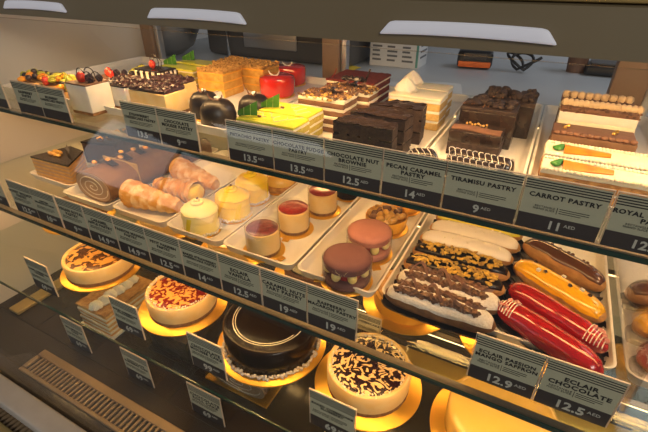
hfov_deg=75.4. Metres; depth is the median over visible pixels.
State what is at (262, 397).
block
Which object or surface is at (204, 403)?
price label
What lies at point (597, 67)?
device
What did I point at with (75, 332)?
price label
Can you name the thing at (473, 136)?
chocolate cake
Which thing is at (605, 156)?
carrot slice
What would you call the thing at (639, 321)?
bun
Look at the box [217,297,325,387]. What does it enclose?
cake
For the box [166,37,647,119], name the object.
countertop
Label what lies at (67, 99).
tray
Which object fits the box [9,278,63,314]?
trim
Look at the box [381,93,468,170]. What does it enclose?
tray
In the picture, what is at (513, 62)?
coiled cable
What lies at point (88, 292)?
trim
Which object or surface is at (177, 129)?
price label
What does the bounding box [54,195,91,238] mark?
price label
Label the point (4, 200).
price label
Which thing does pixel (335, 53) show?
post
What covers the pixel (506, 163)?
roll
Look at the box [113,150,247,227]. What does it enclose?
tray
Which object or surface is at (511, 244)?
eclair
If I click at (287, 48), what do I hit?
kitchen appliance
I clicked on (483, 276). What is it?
eclair
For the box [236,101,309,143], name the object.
slice
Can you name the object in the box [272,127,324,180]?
price label
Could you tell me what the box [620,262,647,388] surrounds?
tray
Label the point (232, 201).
cake
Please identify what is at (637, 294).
bun
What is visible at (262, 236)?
cheesecake
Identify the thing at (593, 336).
eclair
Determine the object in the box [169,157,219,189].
cream horn
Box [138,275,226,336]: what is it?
cheesecake
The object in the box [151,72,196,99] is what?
bar
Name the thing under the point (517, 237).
eclair
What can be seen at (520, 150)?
tray
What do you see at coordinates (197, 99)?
dome
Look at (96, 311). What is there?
cake
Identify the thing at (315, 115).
slice
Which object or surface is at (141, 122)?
price label
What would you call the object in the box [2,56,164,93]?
tray
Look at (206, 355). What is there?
price label
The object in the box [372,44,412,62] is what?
print
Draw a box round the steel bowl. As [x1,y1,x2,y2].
[161,26,198,55]
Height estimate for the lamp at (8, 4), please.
0.016 m
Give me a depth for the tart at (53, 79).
0.89 m
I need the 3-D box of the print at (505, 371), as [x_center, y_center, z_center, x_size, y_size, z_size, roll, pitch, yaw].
[0.211,0.175,0.468,0.027,0.009,0.001,15,34,24]
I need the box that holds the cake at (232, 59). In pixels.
[212,55,253,64]
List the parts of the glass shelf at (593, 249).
led strip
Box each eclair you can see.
[381,276,496,339]
[394,261,501,322]
[400,253,505,300]
[410,240,510,288]
[416,230,513,272]
[430,220,520,260]
[433,215,523,247]
[492,298,604,376]
[503,282,609,364]
[510,259,606,327]
[519,238,605,300]
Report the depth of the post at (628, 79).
0.79 m
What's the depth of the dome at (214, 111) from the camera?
0.70 m
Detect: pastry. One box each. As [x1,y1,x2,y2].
[314,242,372,296]
[346,218,392,270]
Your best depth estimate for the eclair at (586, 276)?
0.63 m
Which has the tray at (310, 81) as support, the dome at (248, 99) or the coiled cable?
the dome at (248, 99)
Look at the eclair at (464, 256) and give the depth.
0.64 m
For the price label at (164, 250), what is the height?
0.070 m
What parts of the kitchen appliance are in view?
control panel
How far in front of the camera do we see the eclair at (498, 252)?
0.67 m
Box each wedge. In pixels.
[30,144,87,184]
[80,128,138,163]
[332,114,397,158]
[350,106,413,153]
[369,99,426,144]
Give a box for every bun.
[627,279,647,307]
[631,305,647,337]
[636,340,647,372]
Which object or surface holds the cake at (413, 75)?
on the tray at (429, 136)
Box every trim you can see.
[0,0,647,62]
[0,292,399,431]
[0,374,86,431]
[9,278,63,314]
[399,344,631,431]
[524,0,647,3]
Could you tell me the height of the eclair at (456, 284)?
0.057 m
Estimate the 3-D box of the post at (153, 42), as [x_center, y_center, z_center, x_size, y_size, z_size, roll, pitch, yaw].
[-0.531,-0.494,1.344,0.060,0.630,0.040,15,34,24]
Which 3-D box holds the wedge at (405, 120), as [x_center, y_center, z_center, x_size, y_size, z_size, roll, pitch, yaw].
[0.087,-0.131,0.630,0.089,0.057,0.049,15,34,24]
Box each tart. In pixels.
[17,68,50,85]
[41,72,74,88]
[55,74,75,98]
[128,64,144,74]
[366,204,407,239]
[382,203,420,216]
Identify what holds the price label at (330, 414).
on the glass shelf at (1, 282)
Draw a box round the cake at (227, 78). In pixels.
[196,62,243,97]
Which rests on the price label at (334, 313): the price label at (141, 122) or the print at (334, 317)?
the print at (334, 317)
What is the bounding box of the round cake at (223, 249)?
[201,242,258,265]
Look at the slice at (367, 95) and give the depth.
0.72 m
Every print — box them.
[330,313,347,321]
[349,165,370,172]
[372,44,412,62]
[409,177,431,185]
[476,191,505,200]
[500,366,526,376]
[556,208,589,217]
[572,392,602,404]
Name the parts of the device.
lid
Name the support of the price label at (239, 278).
on the glass shelf at (392, 365)
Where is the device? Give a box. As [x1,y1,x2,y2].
[585,59,616,76]
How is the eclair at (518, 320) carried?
on the tray at (599, 261)
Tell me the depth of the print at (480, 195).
0.45 m
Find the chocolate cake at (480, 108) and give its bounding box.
[459,93,520,149]
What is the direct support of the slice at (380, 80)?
on the tray at (391, 88)
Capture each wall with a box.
[0,14,145,303]
[198,109,622,336]
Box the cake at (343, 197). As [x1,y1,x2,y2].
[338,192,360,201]
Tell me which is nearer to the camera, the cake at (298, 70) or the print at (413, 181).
the print at (413, 181)
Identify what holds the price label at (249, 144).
on the glass shelf at (593, 249)
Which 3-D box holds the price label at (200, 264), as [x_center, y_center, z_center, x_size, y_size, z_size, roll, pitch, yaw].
[-0.176,0.063,0.648,0.074,0.070,0.045,15,34,24]
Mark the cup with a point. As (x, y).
(574, 65)
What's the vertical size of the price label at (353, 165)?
0.059 m
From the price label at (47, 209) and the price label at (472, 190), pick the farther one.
the price label at (47, 209)
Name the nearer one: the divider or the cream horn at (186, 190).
the divider
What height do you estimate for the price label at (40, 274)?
0.078 m
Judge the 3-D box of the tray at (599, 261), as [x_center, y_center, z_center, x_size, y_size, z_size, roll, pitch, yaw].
[0.283,0.082,0.668,0.295,0.017,0.313,15,34,24]
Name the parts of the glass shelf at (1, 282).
led strip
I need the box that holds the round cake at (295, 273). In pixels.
[275,247,327,291]
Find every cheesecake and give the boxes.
[60,243,139,291]
[64,67,114,116]
[94,67,134,78]
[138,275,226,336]
[243,219,285,262]
[277,200,313,241]
[308,186,340,219]
[315,332,421,431]
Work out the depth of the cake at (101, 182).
0.88 m
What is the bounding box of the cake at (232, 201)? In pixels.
[215,184,252,223]
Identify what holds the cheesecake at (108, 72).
on the tray at (67, 99)
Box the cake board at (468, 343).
[459,335,547,377]
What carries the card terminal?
on the countertop
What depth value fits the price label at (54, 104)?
0.75 m
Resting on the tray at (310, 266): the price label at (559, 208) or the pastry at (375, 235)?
the pastry at (375, 235)
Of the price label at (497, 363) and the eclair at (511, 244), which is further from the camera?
the eclair at (511, 244)
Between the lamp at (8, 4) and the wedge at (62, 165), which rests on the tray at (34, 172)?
the wedge at (62, 165)
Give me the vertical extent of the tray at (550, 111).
0.017 m
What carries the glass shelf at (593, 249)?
attached to the wall at (218, 142)
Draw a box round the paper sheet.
[389,81,461,93]
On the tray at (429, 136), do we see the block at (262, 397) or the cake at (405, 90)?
the cake at (405, 90)
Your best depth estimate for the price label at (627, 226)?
0.40 m
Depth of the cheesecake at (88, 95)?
0.77 m
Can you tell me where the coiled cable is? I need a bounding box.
[506,52,542,70]
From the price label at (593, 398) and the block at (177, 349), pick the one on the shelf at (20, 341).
the block at (177, 349)
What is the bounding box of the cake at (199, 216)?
[180,197,222,239]
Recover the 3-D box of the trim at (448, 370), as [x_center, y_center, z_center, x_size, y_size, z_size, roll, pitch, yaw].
[0.197,0.328,0.966,2.068,0.012,0.050,15,34,24]
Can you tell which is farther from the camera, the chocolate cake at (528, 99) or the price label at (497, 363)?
the chocolate cake at (528, 99)
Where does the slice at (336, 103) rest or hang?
on the tray at (391, 88)
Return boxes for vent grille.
[18,350,184,431]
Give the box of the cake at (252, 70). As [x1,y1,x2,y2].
[240,58,279,91]
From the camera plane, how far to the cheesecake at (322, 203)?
0.81 m
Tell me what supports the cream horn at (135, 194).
on the tray at (225, 174)
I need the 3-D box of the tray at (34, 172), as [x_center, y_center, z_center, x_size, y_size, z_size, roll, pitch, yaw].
[-0.534,-0.151,1.063,0.152,0.017,0.340,15,34,24]
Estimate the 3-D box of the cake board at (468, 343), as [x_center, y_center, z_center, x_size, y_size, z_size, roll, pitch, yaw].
[0.337,0.206,0.756,0.176,0.043,0.176,15,34,24]
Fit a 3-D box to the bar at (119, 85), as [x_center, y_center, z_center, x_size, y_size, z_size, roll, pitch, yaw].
[-0.392,-0.246,0.828,0.075,0.055,0.063,15,34,24]
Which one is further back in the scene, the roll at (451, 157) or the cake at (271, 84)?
the cake at (271, 84)
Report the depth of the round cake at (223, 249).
0.95 m
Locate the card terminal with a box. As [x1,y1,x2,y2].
[457,49,493,68]
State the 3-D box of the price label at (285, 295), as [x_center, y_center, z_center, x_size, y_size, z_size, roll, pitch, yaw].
[-0.045,0.099,0.589,0.074,0.070,0.045,15,34,24]
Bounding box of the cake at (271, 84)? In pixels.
[259,70,294,98]
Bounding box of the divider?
[607,256,633,334]
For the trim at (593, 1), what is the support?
attached to the wall at (25, 45)
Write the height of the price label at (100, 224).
0.070 m
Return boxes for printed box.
[369,42,427,68]
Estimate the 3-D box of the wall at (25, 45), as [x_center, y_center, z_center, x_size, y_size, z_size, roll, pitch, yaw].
[-0.752,-0.254,1.135,0.020,0.840,0.780,15,34,24]
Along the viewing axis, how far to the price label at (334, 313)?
0.54 m
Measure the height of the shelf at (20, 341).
0.030 m
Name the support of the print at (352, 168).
on the price label at (353, 165)
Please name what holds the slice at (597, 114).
on the tray at (550, 111)
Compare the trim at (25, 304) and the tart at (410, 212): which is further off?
the trim at (25, 304)
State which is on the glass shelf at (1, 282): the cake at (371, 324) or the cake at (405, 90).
the cake at (371, 324)
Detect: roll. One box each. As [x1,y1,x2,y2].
[410,146,437,159]
[444,154,503,173]
[446,146,514,172]
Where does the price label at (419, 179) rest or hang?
on the glass shelf at (593, 249)
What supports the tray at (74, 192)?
on the glass shelf at (392, 365)
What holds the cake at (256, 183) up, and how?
on the tray at (176, 224)
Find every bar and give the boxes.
[107,73,145,108]
[128,79,189,112]
[134,55,178,78]
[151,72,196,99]
[160,54,204,87]
[176,50,212,65]
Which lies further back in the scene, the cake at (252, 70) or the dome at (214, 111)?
the cake at (252, 70)
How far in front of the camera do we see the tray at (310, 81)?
0.88 m
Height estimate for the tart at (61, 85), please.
0.048 m
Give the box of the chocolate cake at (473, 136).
[446,120,505,155]
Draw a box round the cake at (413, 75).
[402,70,453,117]
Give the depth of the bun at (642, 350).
0.50 m
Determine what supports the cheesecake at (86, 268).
on the glass shelf at (1, 282)
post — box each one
[139,24,166,58]
[322,38,349,77]
[606,61,647,115]
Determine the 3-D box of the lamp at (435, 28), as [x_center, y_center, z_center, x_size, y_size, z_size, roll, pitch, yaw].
[0.148,-0.198,0.447,0.185,0.016,0.007,15,34,24]
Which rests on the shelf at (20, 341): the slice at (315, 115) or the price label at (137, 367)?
the price label at (137, 367)
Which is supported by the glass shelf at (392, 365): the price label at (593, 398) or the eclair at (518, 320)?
the price label at (593, 398)
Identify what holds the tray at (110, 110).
on the glass shelf at (593, 249)
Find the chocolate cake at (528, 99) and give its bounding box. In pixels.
[485,85,539,138]
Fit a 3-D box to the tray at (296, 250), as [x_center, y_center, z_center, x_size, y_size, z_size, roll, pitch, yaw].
[-0.035,-0.006,0.818,0.142,0.017,0.340,15,34,24]
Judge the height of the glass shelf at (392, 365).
0.020 m
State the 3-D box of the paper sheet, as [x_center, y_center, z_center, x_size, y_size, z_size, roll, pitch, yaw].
[0.274,-0.350,1.148,0.200,0.007,0.140,7,31,11]
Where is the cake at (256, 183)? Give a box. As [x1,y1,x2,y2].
[235,171,269,206]
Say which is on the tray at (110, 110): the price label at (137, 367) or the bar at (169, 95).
the bar at (169, 95)
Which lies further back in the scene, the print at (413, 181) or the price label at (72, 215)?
the price label at (72, 215)
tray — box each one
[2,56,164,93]
[30,145,142,188]
[63,147,217,210]
[66,60,177,105]
[104,89,217,116]
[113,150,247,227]
[167,174,298,245]
[187,76,326,137]
[223,183,359,269]
[226,86,394,144]
[297,184,424,296]
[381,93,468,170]
[382,202,616,370]
[430,97,543,186]
[525,105,647,217]
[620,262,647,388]
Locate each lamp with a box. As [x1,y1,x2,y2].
[3,0,66,12]
[147,8,246,24]
[380,20,556,44]
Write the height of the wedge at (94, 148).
0.063 m
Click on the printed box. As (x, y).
(381, 54)
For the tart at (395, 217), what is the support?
on the tray at (310, 266)
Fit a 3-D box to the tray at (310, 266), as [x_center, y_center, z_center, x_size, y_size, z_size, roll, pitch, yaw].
[0.091,0.027,0.761,0.134,0.017,0.340,15,34,24]
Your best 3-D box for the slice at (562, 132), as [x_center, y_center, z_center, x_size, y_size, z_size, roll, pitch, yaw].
[0.371,-0.099,0.587,0.102,0.046,0.054,15,34,24]
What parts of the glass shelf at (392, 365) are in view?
led strip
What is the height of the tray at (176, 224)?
0.017 m
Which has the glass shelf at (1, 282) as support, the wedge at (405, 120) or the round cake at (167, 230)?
the round cake at (167, 230)
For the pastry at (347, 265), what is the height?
0.053 m
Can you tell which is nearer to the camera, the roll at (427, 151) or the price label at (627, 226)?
the price label at (627, 226)
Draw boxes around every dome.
[189,85,216,120]
[200,93,236,128]
[238,88,267,115]
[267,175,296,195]
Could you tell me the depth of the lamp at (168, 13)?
0.59 m
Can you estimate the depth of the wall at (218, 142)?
1.16 m
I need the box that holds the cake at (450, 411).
[430,375,558,431]
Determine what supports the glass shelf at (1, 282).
attached to the wall at (25, 45)
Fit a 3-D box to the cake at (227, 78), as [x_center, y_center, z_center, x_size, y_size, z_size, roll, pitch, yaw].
[-0.225,-0.297,0.909,0.077,0.060,0.074,15,34,24]
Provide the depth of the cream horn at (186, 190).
0.85 m
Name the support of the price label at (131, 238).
on the glass shelf at (392, 365)
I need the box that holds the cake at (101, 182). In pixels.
[76,146,182,202]
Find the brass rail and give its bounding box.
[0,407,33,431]
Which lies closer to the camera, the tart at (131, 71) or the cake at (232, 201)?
the cake at (232, 201)
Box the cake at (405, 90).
[388,77,448,130]
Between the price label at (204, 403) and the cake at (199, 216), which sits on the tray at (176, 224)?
the cake at (199, 216)
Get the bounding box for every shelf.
[0,107,647,264]
[0,204,584,431]
[0,237,647,431]
[0,281,647,431]
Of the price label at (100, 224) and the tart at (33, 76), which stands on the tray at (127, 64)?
the tart at (33, 76)
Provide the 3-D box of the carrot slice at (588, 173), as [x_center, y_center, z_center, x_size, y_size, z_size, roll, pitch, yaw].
[0.330,-0.038,0.491,0.142,0.039,0.044,15,34,24]
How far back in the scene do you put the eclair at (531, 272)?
0.58 m
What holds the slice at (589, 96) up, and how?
on the tray at (550, 111)
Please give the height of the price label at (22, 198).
0.070 m
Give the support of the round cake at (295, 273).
on the glass shelf at (1, 282)
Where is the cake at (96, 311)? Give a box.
[75,274,152,338]
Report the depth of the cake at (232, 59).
0.96 m
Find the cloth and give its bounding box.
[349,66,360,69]
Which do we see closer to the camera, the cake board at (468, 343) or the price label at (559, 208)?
the price label at (559, 208)
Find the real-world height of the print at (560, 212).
0.008 m
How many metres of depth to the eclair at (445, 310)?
0.55 m
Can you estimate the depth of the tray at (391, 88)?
0.70 m
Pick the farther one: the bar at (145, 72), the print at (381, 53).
the print at (381, 53)
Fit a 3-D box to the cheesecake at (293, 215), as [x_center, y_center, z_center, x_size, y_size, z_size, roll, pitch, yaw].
[-0.055,0.002,0.766,0.073,0.050,0.073,-15,34,-23]
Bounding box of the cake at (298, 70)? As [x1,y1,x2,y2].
[279,61,305,86]
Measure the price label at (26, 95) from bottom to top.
0.059 m
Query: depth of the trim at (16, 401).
0.84 m
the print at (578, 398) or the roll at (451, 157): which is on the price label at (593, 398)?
the print at (578, 398)
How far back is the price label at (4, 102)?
0.82 m
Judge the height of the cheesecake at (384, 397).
0.049 m
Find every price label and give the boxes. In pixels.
[0,81,10,108]
[0,181,10,206]
[5,179,39,218]
[9,80,44,116]
[23,256,58,296]
[28,186,64,227]
[35,84,72,122]
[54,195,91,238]
[59,315,91,353]
[81,205,120,249]
[108,295,145,339]
[111,215,151,261]
[119,100,161,143]
[119,347,154,387]
[143,226,185,275]
[155,106,200,151]
[178,238,222,289]
[186,331,227,380]
[186,381,225,426]
[217,252,262,305]
[225,119,274,168]
[259,266,306,322]
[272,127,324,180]
[306,283,358,341]
[309,387,356,431]
[325,137,383,192]
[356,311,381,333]
[380,148,448,206]
[440,159,526,223]
[466,332,547,399]
[514,174,616,242]
[532,356,630,427]
[598,191,647,254]
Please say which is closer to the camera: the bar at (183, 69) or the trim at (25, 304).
the bar at (183, 69)
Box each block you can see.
[147,305,227,369]
[205,373,281,408]
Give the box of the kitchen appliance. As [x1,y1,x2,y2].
[207,30,370,65]
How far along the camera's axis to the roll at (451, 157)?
0.53 m
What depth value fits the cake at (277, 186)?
0.89 m
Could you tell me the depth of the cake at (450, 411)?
0.59 m
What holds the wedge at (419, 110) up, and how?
on the tray at (429, 136)
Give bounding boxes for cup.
[566,57,588,72]
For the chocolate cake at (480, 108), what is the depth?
0.63 m
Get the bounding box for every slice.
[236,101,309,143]
[259,93,323,136]
[297,86,358,132]
[325,80,379,108]
[326,68,390,101]
[538,140,647,175]
[538,155,647,205]
[548,122,637,152]
[554,90,638,121]
[556,98,644,132]
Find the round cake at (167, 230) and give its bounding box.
[134,220,184,238]
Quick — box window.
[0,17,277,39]
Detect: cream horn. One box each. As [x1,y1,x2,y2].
[119,179,182,213]
[152,177,204,202]
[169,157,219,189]
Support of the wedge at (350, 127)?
on the tray at (429, 136)
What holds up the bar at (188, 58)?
on the tray at (110, 110)
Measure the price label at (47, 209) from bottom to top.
0.070 m

